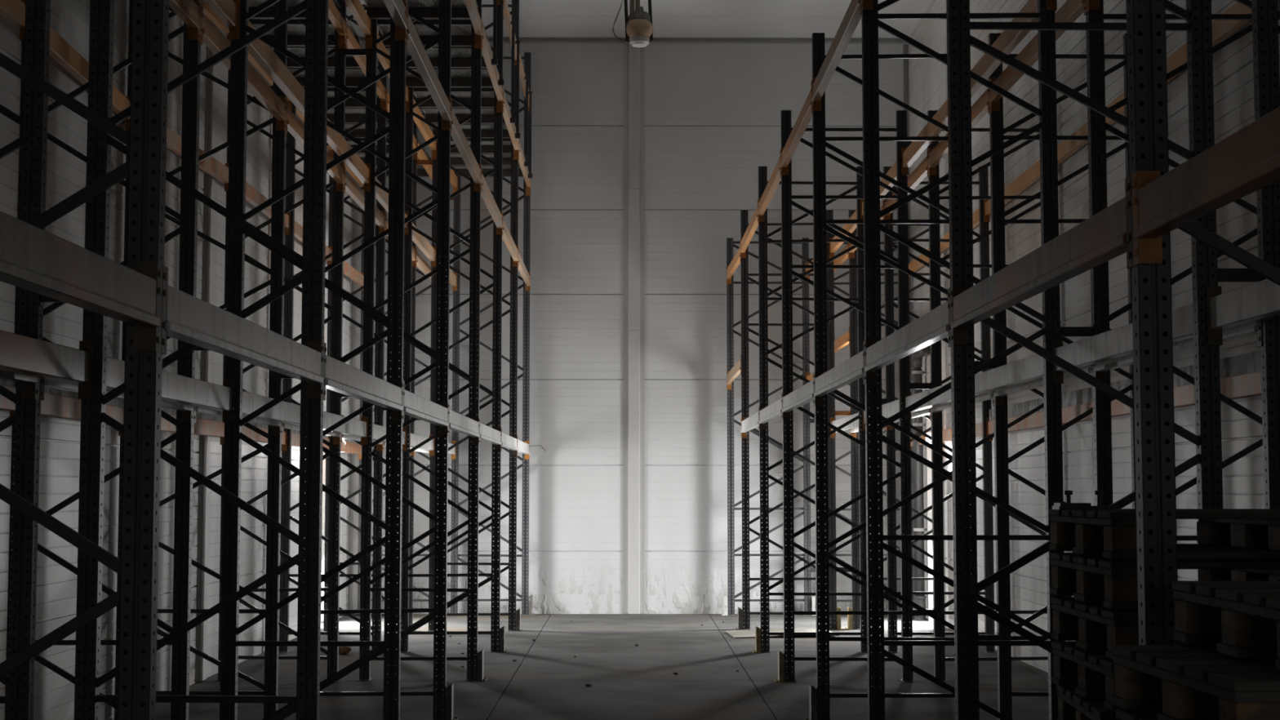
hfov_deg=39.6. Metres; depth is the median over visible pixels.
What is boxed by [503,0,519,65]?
crossbeam
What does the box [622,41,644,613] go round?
column
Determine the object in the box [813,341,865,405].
crossbeam
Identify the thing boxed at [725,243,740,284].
crossbeam
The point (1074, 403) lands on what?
crossbeam
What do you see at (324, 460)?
window
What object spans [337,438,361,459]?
crossbeam
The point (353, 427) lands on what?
crossbeam
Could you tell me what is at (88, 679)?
frame
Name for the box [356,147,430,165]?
deck
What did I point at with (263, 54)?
crossbeam
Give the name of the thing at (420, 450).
crossbeam
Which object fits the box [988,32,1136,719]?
frame
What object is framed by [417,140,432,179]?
crossbeam
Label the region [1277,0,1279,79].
trim
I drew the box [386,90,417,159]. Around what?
crossbeam
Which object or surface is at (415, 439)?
crossbeam
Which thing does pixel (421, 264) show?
crossbeam
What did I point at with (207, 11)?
crossbeam
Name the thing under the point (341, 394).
spacer
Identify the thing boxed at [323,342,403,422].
crossbeam
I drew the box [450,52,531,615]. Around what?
frame
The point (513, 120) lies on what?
bar
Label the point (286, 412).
crossbeam
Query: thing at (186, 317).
crossbeam
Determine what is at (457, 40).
deck
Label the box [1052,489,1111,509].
plate
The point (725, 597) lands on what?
guard
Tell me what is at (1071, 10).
crossbeam
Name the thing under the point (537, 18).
ceiling
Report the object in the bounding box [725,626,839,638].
cardboard sheet
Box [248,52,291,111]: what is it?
crossbeam
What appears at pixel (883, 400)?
spacer
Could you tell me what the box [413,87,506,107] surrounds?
deck
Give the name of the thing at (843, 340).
crossbeam
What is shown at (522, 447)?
crossbeam
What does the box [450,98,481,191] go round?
crossbeam
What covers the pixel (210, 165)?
crossbeam
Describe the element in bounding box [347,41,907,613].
wall
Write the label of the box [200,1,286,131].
crossbeam
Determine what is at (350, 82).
deck
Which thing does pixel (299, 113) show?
crossbeam
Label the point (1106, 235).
crossbeam
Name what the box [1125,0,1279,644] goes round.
frame
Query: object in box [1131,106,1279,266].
crossbeam
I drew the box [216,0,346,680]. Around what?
frame
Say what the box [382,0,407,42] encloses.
crossbeam
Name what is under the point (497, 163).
frame
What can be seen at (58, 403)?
crossbeam
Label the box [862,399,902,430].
crossbeam
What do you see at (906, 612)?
frame
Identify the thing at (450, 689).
guard
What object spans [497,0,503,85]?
bar
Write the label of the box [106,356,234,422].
crossbeam
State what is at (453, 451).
crossbeam
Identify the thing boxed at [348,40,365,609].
trim
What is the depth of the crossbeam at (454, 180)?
24.73 m
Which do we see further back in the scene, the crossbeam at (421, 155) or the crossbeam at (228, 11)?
the crossbeam at (421, 155)
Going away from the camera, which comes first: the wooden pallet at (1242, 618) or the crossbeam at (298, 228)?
the wooden pallet at (1242, 618)
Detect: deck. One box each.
[248,0,341,19]
[248,16,357,46]
[270,36,365,67]
[287,67,382,87]
[302,84,389,107]
[327,107,389,123]
[333,123,413,137]
[344,135,422,153]
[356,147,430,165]
[363,0,478,19]
[375,157,431,177]
[377,19,487,46]
[385,38,493,68]
[405,65,499,87]
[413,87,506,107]
[418,98,511,124]
[432,123,515,137]
[450,137,521,153]
[450,146,524,165]
[451,158,528,177]
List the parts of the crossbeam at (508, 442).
beam rail, connector plate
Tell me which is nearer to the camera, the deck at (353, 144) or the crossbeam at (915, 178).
the crossbeam at (915, 178)
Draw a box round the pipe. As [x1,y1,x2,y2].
[911,345,930,620]
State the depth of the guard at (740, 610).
22.04 m
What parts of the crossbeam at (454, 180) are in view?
beam rail, connector plate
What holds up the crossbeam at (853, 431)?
attached to the frame at (985, 352)
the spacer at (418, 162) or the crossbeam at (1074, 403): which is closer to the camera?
the crossbeam at (1074, 403)
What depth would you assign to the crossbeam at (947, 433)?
21.41 m
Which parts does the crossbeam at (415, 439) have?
beam rail, connector plate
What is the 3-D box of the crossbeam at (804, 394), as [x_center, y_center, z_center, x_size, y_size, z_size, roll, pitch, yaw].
[1.346,0.323,14.952,0.075,0.260,2.809,0,-4,0]
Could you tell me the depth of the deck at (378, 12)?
16.54 m
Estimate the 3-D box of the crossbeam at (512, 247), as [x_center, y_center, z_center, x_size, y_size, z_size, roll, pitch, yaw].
[-1.541,-1.389,20.831,0.075,0.260,2.800,0,-4,0]
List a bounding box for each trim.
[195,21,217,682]
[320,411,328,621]
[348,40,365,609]
[359,36,903,41]
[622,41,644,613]
[902,44,915,608]
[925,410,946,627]
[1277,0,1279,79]
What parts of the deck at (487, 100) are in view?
panel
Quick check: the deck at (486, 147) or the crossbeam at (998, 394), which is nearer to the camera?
the crossbeam at (998, 394)
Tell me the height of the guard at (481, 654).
0.270 m
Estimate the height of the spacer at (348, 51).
0.090 m
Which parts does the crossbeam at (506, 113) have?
connector plate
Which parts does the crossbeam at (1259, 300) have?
connector plate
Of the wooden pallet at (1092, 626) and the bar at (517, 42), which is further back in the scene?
the bar at (517, 42)
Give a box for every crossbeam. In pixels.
[0,0,26,41]
[0,210,162,352]
[0,329,93,399]
[0,368,39,399]
[0,378,16,416]
[39,376,193,422]
[40,386,124,435]
[49,26,130,130]
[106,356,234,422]
[160,265,324,399]
[160,407,224,444]
[166,126,228,191]
[168,0,200,42]
[193,405,281,435]
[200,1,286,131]
[201,0,231,43]
[203,0,239,41]
[241,422,287,451]
[242,391,306,426]
[245,181,289,234]
[248,20,304,115]
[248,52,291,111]
[281,422,341,444]
[285,98,344,191]
[291,429,329,453]
[294,220,332,265]
[296,107,333,158]
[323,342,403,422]
[323,411,368,444]
[326,118,370,191]
[328,0,346,48]
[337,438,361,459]
[341,433,383,451]
[342,261,364,290]
[343,0,372,48]
[343,164,386,234]
[344,163,364,192]
[346,23,386,111]
[369,423,406,451]
[375,177,408,234]
[377,33,409,111]
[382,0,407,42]
[382,441,414,456]
[385,211,416,266]
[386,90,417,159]
[402,380,448,435]
[405,1,451,131]
[410,433,434,456]
[412,222,435,266]
[413,99,436,159]
[414,448,429,453]
[415,247,433,281]
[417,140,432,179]
[437,440,456,459]
[439,256,457,291]
[448,402,479,444]
[449,168,457,193]
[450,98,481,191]
[464,0,482,48]
[479,417,502,451]
[480,164,502,235]
[481,22,503,112]
[497,0,503,6]
[501,427,517,456]
[502,90,519,159]
[502,216,518,266]
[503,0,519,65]
[517,248,530,291]
[517,439,529,459]
[518,142,531,195]
[519,48,529,111]
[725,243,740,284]
[726,354,743,390]
[739,199,758,258]
[740,406,759,438]
[757,151,781,222]
[758,392,785,430]
[780,80,812,175]
[782,372,814,420]
[804,258,813,279]
[805,361,835,383]
[811,0,862,112]
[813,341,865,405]
[827,325,852,358]
[828,210,857,257]
[830,413,861,438]
[833,242,848,272]
[848,200,884,258]
[850,424,885,438]
[860,161,896,219]
[861,0,873,12]
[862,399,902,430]
[863,287,951,383]
[883,149,928,219]
[885,407,931,430]
[901,98,947,175]
[903,383,951,420]
[908,248,928,281]
[910,431,931,450]
[928,80,990,176]
[930,391,994,420]
[940,208,979,253]
[942,422,982,441]
[950,174,1133,346]
[970,0,1037,97]
[974,354,1043,395]
[983,159,1039,222]
[986,397,1044,440]
[989,0,1086,112]
[993,364,1093,406]
[1045,0,1057,12]
[1051,303,1193,383]
[1057,92,1124,164]
[1061,378,1130,424]
[1086,0,1099,12]
[1093,319,1262,383]
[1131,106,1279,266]
[1166,0,1252,82]
[1173,350,1264,408]
[1206,279,1279,346]
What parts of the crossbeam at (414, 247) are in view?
connector plate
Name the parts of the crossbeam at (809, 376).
beam rail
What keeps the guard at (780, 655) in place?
on the floor
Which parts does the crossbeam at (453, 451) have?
beam rail, connector plate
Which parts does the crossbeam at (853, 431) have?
connector plate, beam rail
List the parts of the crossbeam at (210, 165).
connector plate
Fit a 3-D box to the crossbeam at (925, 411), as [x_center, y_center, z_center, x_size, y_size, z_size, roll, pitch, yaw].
[2.696,0.528,17.804,0.075,0.260,2.879,0,-4,0]
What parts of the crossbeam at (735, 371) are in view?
connector plate, beam rail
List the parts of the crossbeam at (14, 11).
beam rail, connector plate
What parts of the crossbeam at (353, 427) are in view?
connector plate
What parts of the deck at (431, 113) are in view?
panel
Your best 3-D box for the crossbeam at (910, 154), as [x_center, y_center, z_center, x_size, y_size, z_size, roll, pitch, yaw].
[2.468,-1.935,15.123,0.075,0.260,2.809,0,-4,0]
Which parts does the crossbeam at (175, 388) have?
connector plate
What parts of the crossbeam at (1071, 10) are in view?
connector plate, connector plate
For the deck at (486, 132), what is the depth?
22.17 m
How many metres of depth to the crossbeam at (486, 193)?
18.04 m
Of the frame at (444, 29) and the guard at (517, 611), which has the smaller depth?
the frame at (444, 29)
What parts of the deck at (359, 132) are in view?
panel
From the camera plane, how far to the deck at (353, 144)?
23.15 m
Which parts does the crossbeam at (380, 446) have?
beam rail, connector plate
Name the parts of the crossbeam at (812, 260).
beam rail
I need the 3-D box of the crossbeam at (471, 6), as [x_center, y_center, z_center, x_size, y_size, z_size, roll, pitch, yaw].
[-1.502,-3.142,15.287,0.075,0.260,2.825,0,-4,0]
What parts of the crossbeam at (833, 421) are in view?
connector plate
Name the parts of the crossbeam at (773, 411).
connector plate, beam rail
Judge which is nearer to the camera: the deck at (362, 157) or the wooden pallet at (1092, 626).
the wooden pallet at (1092, 626)
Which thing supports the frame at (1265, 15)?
on the floor
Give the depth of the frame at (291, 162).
19.28 m
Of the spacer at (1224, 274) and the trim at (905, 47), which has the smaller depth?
the spacer at (1224, 274)
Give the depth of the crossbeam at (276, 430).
12.58 m
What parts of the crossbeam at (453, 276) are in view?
connector plate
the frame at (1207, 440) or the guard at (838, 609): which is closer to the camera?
the frame at (1207, 440)
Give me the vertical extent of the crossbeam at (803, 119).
0.260 m
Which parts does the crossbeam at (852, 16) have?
connector plate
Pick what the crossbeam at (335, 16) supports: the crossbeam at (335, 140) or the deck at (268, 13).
the deck at (268, 13)
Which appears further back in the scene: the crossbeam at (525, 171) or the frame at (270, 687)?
the crossbeam at (525, 171)
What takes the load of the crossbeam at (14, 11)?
attached to the frame at (26, 419)
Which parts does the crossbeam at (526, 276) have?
connector plate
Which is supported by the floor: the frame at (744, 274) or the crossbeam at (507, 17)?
the frame at (744, 274)
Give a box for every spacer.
[39,294,65,306]
[193,346,211,353]
[280,373,295,380]
[340,393,351,399]
[344,48,366,57]
[416,160,432,165]
[809,417,814,423]
[835,409,850,415]
[835,565,852,573]
[868,396,886,404]
[906,141,928,149]
[909,381,931,389]
[912,607,934,615]
[974,360,994,368]
[977,631,998,640]
[1060,324,1093,336]
[1217,268,1262,282]
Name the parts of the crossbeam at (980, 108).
connector plate, connector plate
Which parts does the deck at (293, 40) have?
panel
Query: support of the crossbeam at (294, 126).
attached to the frame at (270, 687)
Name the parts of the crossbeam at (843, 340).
beam rail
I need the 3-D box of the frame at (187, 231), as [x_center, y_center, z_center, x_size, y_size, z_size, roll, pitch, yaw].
[-3.271,-1.416,10.964,1.095,7.906,0.155,0,-4,0]
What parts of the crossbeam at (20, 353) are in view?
connector plate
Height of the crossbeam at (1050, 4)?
0.260 m
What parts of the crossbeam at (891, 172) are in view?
connector plate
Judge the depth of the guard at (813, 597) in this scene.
24.54 m
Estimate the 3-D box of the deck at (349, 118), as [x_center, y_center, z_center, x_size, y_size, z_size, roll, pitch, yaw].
[-3.337,-2.925,20.912,1.036,0.114,0.861,0,-4,0]
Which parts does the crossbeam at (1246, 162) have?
connector plate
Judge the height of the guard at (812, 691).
0.270 m
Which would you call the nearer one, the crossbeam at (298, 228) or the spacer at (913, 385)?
the spacer at (913, 385)
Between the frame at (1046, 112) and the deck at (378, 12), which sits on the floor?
the frame at (1046, 112)
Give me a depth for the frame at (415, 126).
22.07 m
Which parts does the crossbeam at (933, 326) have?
connector plate, connector plate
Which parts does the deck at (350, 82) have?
panel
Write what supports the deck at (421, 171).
on the crossbeam at (421, 155)
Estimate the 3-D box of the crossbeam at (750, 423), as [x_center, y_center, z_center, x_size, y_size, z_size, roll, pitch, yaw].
[1.306,0.741,20.760,0.075,0.260,3.054,0,-4,0]
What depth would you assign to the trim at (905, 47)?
25.16 m
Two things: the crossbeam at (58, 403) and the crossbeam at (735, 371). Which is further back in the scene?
the crossbeam at (735, 371)
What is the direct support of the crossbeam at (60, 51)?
attached to the frame at (187, 231)
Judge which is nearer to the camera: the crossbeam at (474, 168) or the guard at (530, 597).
the crossbeam at (474, 168)
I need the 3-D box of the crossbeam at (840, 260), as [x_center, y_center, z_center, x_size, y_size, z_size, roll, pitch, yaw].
[2.658,-1.317,23.704,0.075,0.260,2.494,0,-4,0]
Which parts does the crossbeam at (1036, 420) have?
connector plate, beam rail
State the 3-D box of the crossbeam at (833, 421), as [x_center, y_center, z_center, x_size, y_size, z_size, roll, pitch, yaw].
[2.428,0.742,20.767,0.075,0.260,3.054,0,-4,0]
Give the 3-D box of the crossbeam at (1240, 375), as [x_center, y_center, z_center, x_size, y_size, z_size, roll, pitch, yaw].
[3.827,0.194,12.117,0.075,0.340,2.888,0,-4,0]
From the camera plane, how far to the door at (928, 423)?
23.52 m
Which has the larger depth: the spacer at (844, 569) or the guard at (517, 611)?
the spacer at (844, 569)
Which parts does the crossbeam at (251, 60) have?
connector plate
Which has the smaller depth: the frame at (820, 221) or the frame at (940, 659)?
the frame at (820, 221)
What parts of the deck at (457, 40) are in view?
panel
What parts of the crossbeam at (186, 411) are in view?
connector plate, beam rail, connector plate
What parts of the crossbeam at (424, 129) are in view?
connector plate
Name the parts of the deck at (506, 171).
panel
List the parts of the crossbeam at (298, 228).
connector plate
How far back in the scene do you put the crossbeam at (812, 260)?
24.88 m
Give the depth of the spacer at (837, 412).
22.29 m
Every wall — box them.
[0,0,354,719]
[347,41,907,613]
[908,0,1265,672]
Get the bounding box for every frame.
[0,0,50,719]
[0,0,168,719]
[4,0,201,719]
[73,0,328,719]
[114,0,288,719]
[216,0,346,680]
[219,0,406,719]
[278,0,387,652]
[314,0,451,719]
[322,0,417,631]
[357,57,433,609]
[358,0,481,680]
[400,0,503,652]
[427,0,519,631]
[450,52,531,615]
[726,237,812,615]
[740,209,837,630]
[758,166,867,653]
[780,110,914,682]
[812,32,959,719]
[826,241,909,606]
[848,209,942,630]
[861,0,1065,719]
[883,166,995,652]
[927,110,1048,681]
[946,0,1222,719]
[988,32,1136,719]
[1085,0,1262,540]
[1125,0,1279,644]
[1251,0,1279,508]
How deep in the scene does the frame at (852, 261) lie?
22.27 m
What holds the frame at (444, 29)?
on the floor
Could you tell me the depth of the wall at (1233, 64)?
16.01 m
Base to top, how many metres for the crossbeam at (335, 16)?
0.260 m
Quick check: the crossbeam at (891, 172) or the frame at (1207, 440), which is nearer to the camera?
the frame at (1207, 440)
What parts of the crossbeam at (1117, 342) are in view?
connector plate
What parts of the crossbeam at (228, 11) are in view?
beam rail, connector plate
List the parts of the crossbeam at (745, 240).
connector plate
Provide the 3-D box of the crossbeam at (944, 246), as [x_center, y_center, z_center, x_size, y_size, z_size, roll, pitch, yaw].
[3.768,-1.516,20.939,0.075,0.260,3.054,0,-4,0]
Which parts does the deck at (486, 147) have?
panel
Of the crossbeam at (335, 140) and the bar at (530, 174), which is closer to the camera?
the crossbeam at (335, 140)
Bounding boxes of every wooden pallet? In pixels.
[1048,508,1279,559]
[1049,552,1279,608]
[1050,596,1217,659]
[1051,640,1121,711]
[1056,684,1117,719]
[1111,644,1279,719]
[1172,581,1279,670]
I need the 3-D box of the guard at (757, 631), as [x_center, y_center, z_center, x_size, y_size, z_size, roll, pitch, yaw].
[1.247,2.995,19.063,0.080,0.270,0.190,0,-4,0]
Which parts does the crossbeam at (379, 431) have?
connector plate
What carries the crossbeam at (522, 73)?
attached to the frame at (527, 55)
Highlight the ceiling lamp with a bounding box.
[612,0,653,47]
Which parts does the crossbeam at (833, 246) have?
connector plate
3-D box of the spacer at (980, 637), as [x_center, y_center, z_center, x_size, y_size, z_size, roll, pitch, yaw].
[2.601,2.103,13.431,0.203,0.090,0.060,0,-4,0]
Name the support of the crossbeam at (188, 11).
attached to the frame at (26, 419)
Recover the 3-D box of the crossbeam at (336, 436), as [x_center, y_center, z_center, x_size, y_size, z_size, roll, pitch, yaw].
[-2.778,0.553,15.012,0.075,0.260,2.825,0,-4,0]
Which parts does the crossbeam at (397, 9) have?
beam rail, connector plate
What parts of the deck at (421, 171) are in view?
panel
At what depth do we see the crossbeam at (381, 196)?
17.59 m
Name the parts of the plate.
plate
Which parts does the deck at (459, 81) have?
panel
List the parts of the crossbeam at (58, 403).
beam rail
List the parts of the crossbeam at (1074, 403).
beam rail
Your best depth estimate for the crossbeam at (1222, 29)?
11.69 m
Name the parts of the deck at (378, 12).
panel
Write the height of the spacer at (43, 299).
0.090 m
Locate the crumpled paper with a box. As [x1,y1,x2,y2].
[338,646,351,654]
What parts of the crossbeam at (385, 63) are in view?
connector plate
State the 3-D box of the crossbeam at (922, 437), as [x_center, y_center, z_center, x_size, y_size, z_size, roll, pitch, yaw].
[3.749,1.057,23.541,0.075,0.260,2.494,0,-4,0]
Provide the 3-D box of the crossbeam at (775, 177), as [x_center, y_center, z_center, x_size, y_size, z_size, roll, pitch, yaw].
[1.326,-1.731,17.958,0.075,0.260,2.879,0,-4,0]
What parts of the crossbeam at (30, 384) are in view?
beam rail, connector plate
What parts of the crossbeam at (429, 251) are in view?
connector plate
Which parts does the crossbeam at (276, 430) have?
connector plate, beam rail, connector plate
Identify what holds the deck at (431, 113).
on the crossbeam at (506, 113)
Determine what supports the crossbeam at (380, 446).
attached to the frame at (332, 657)
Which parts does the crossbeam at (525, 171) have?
connector plate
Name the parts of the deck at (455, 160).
panel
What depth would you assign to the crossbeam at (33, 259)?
4.49 m
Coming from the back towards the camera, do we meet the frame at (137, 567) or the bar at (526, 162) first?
the bar at (526, 162)
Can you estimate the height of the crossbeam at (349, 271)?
0.260 m
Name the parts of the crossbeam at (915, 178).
connector plate, connector plate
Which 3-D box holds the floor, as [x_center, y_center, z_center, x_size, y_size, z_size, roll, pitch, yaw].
[-0.020,2.588,10.140,11.300,0.200,31.000,0,-4,0]
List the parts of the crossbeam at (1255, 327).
connector plate, connector plate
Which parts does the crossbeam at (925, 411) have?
connector plate, beam rail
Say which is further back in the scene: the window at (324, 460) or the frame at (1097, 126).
the window at (324, 460)
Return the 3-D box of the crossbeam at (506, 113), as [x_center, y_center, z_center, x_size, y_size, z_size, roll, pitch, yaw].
[-1.541,-2.736,20.928,0.075,0.260,2.800,0,-4,0]
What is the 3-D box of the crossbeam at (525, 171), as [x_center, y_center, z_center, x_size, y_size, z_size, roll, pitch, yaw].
[-1.559,-2.536,23.694,0.075,0.260,2.734,0,-4,0]
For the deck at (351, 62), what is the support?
on the crossbeam at (351, 42)
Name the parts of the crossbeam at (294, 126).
connector plate, connector plate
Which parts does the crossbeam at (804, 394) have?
connector plate, beam rail, connector plate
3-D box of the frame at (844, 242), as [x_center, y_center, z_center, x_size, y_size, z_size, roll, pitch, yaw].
[3.195,0.909,24.800,1.145,5.256,0.155,0,-4,0]
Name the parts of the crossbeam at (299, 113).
connector plate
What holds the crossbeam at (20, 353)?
attached to the frame at (137, 567)
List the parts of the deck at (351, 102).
panel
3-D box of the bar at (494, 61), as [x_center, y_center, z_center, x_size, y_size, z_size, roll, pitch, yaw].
[-1.460,-3.535,17.759,0.080,1.190,0.040,0,-4,0]
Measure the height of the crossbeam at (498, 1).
0.260 m
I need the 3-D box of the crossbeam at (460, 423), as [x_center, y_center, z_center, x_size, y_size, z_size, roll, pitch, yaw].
[-1.502,0.554,15.021,0.075,0.260,2.825,0,-4,0]
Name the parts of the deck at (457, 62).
panel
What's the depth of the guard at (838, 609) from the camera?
22.05 m
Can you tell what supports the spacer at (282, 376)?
attached to the frame at (444, 29)
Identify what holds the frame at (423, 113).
on the floor
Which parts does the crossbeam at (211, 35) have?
connector plate, connector plate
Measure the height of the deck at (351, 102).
0.114 m
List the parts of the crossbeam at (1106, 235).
connector plate, connector plate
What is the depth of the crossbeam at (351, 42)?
17.81 m
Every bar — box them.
[491,0,497,65]
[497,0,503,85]
[509,21,515,123]
[514,40,519,138]
[524,76,528,166]
[528,91,532,177]
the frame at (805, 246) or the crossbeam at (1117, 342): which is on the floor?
the frame at (805, 246)
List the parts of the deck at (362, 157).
panel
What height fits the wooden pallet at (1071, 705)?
0.144 m
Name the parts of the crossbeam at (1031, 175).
connector plate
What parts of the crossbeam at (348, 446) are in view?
beam rail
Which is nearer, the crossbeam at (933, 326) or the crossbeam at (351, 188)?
the crossbeam at (933, 326)
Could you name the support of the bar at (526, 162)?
attached to the crossbeam at (525, 171)
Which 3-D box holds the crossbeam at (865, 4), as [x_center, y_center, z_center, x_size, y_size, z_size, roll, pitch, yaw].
[1.384,-2.347,9.405,0.075,0.260,2.840,0,-4,0]
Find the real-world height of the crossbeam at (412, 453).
0.260 m
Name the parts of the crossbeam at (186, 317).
connector plate, connector plate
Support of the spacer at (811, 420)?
attached to the frame at (844, 242)
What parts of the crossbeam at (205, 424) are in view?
beam rail, connector plate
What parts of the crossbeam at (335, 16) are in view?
connector plate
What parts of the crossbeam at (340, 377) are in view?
connector plate, beam rail, connector plate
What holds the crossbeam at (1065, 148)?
attached to the frame at (1005, 694)
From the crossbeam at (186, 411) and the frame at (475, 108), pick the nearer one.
the crossbeam at (186, 411)
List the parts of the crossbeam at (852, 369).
connector plate, beam rail, connector plate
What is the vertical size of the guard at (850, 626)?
0.270 m
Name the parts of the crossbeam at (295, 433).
beam rail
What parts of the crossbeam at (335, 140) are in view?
connector plate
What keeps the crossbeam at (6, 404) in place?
attached to the frame at (26, 419)
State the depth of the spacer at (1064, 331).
10.66 m
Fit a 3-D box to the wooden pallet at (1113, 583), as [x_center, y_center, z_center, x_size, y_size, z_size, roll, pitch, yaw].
[2.042,0.721,5.850,1.200,0.144,0.845,0,-4,0]
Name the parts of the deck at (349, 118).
panel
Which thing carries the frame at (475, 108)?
on the floor
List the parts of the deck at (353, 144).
panel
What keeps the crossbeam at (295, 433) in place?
attached to the frame at (415, 126)
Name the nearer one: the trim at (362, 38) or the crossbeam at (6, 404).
the crossbeam at (6, 404)
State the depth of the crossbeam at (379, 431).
17.43 m
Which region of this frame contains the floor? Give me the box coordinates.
[155,613,1048,719]
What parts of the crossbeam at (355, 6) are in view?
beam rail, connector plate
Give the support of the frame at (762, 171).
on the floor
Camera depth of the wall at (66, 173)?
13.56 m
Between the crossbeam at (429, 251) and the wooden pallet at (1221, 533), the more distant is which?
the crossbeam at (429, 251)
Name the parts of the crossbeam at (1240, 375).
beam rail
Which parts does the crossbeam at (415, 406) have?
connector plate, beam rail, connector plate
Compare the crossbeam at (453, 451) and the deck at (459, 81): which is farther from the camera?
the crossbeam at (453, 451)
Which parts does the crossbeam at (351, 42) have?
connector plate, connector plate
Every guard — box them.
[445,683,457,719]
[476,649,487,681]
[499,626,507,652]
[515,608,523,631]
[528,595,534,615]
[721,595,728,615]
[734,607,742,630]
[751,626,760,653]
[773,650,784,682]
[804,684,817,719]
[811,595,816,615]
[836,607,844,630]
[844,607,853,630]
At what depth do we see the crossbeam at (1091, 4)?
10.77 m
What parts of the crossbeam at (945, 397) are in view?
connector plate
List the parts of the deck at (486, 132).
panel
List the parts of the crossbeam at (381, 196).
connector plate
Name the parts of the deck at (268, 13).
panel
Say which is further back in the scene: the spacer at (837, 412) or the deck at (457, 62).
the spacer at (837, 412)
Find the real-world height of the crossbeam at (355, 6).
0.260 m
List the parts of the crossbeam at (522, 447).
connector plate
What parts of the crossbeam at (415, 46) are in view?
connector plate, connector plate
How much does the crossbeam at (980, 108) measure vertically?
0.260 m
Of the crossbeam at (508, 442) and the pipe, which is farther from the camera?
the pipe
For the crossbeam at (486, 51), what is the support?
attached to the frame at (475, 108)
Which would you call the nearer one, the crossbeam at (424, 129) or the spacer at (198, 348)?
the spacer at (198, 348)
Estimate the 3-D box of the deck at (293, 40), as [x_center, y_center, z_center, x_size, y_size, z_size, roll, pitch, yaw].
[-3.312,-3.193,17.194,1.036,0.114,0.861,0,-4,0]
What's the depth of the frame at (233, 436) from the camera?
10.84 m
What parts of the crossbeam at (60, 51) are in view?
connector plate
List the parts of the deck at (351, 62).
panel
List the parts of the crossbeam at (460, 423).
connector plate, beam rail, connector plate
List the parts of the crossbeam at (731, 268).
connector plate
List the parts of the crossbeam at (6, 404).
beam rail, connector plate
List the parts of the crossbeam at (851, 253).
connector plate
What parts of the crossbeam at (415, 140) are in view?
connector plate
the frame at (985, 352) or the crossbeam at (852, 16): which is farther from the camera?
the frame at (985, 352)
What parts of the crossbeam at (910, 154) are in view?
connector plate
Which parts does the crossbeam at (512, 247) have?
connector plate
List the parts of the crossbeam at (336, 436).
connector plate, beam rail, connector plate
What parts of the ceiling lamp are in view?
glass globe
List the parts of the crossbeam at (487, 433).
beam rail, connector plate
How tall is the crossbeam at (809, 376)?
0.260 m
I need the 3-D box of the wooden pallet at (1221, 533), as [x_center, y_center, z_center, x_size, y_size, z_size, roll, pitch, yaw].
[2.038,0.567,5.848,1.200,0.144,0.845,0,-4,0]
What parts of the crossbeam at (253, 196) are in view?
connector plate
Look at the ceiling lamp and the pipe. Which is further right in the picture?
the pipe
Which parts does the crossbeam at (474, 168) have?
connector plate, connector plate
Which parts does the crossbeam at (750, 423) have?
connector plate, beam rail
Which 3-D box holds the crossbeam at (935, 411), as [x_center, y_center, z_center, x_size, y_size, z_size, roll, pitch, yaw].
[2.716,0.324,14.962,0.075,0.260,2.809,0,-4,0]
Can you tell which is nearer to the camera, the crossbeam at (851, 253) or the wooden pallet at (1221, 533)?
the wooden pallet at (1221, 533)
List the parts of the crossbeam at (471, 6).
connector plate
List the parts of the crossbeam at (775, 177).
connector plate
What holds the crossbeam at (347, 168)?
attached to the frame at (415, 126)
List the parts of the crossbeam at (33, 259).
connector plate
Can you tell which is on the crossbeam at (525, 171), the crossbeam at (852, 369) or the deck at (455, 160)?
the deck at (455, 160)
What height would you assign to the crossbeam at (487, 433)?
0.260 m
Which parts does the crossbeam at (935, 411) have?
connector plate, beam rail, connector plate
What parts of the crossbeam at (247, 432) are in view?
beam rail, connector plate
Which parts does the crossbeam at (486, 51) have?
connector plate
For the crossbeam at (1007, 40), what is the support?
attached to the frame at (1046, 112)
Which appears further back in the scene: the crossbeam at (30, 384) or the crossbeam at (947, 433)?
the crossbeam at (947, 433)
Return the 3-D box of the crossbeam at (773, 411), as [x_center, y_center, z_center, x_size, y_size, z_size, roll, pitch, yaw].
[1.326,0.528,17.795,0.075,0.260,2.879,0,-4,0]
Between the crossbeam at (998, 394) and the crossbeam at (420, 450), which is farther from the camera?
the crossbeam at (420, 450)
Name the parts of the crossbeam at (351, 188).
connector plate, connector plate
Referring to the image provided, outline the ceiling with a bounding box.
[346,0,931,38]
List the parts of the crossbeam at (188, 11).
beam rail, connector plate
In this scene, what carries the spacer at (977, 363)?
attached to the frame at (820, 221)
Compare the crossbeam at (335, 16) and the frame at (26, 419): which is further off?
the crossbeam at (335, 16)
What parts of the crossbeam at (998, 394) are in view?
connector plate, connector plate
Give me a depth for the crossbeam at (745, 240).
21.01 m
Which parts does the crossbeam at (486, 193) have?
connector plate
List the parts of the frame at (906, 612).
plate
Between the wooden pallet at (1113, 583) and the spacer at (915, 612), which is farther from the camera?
the spacer at (915, 612)
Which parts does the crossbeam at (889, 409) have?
connector plate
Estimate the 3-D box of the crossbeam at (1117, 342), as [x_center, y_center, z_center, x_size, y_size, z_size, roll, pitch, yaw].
[2.506,-0.088,9.250,0.075,0.260,2.840,0,-4,0]
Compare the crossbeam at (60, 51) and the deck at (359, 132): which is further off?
the deck at (359, 132)
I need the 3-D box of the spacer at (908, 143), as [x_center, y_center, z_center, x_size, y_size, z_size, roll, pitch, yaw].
[2.582,-2.003,16.549,0.203,0.090,0.060,0,-4,0]
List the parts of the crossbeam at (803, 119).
connector plate, connector plate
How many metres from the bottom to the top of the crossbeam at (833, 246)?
0.260 m
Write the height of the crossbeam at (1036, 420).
0.340 m
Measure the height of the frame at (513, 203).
7.906 m

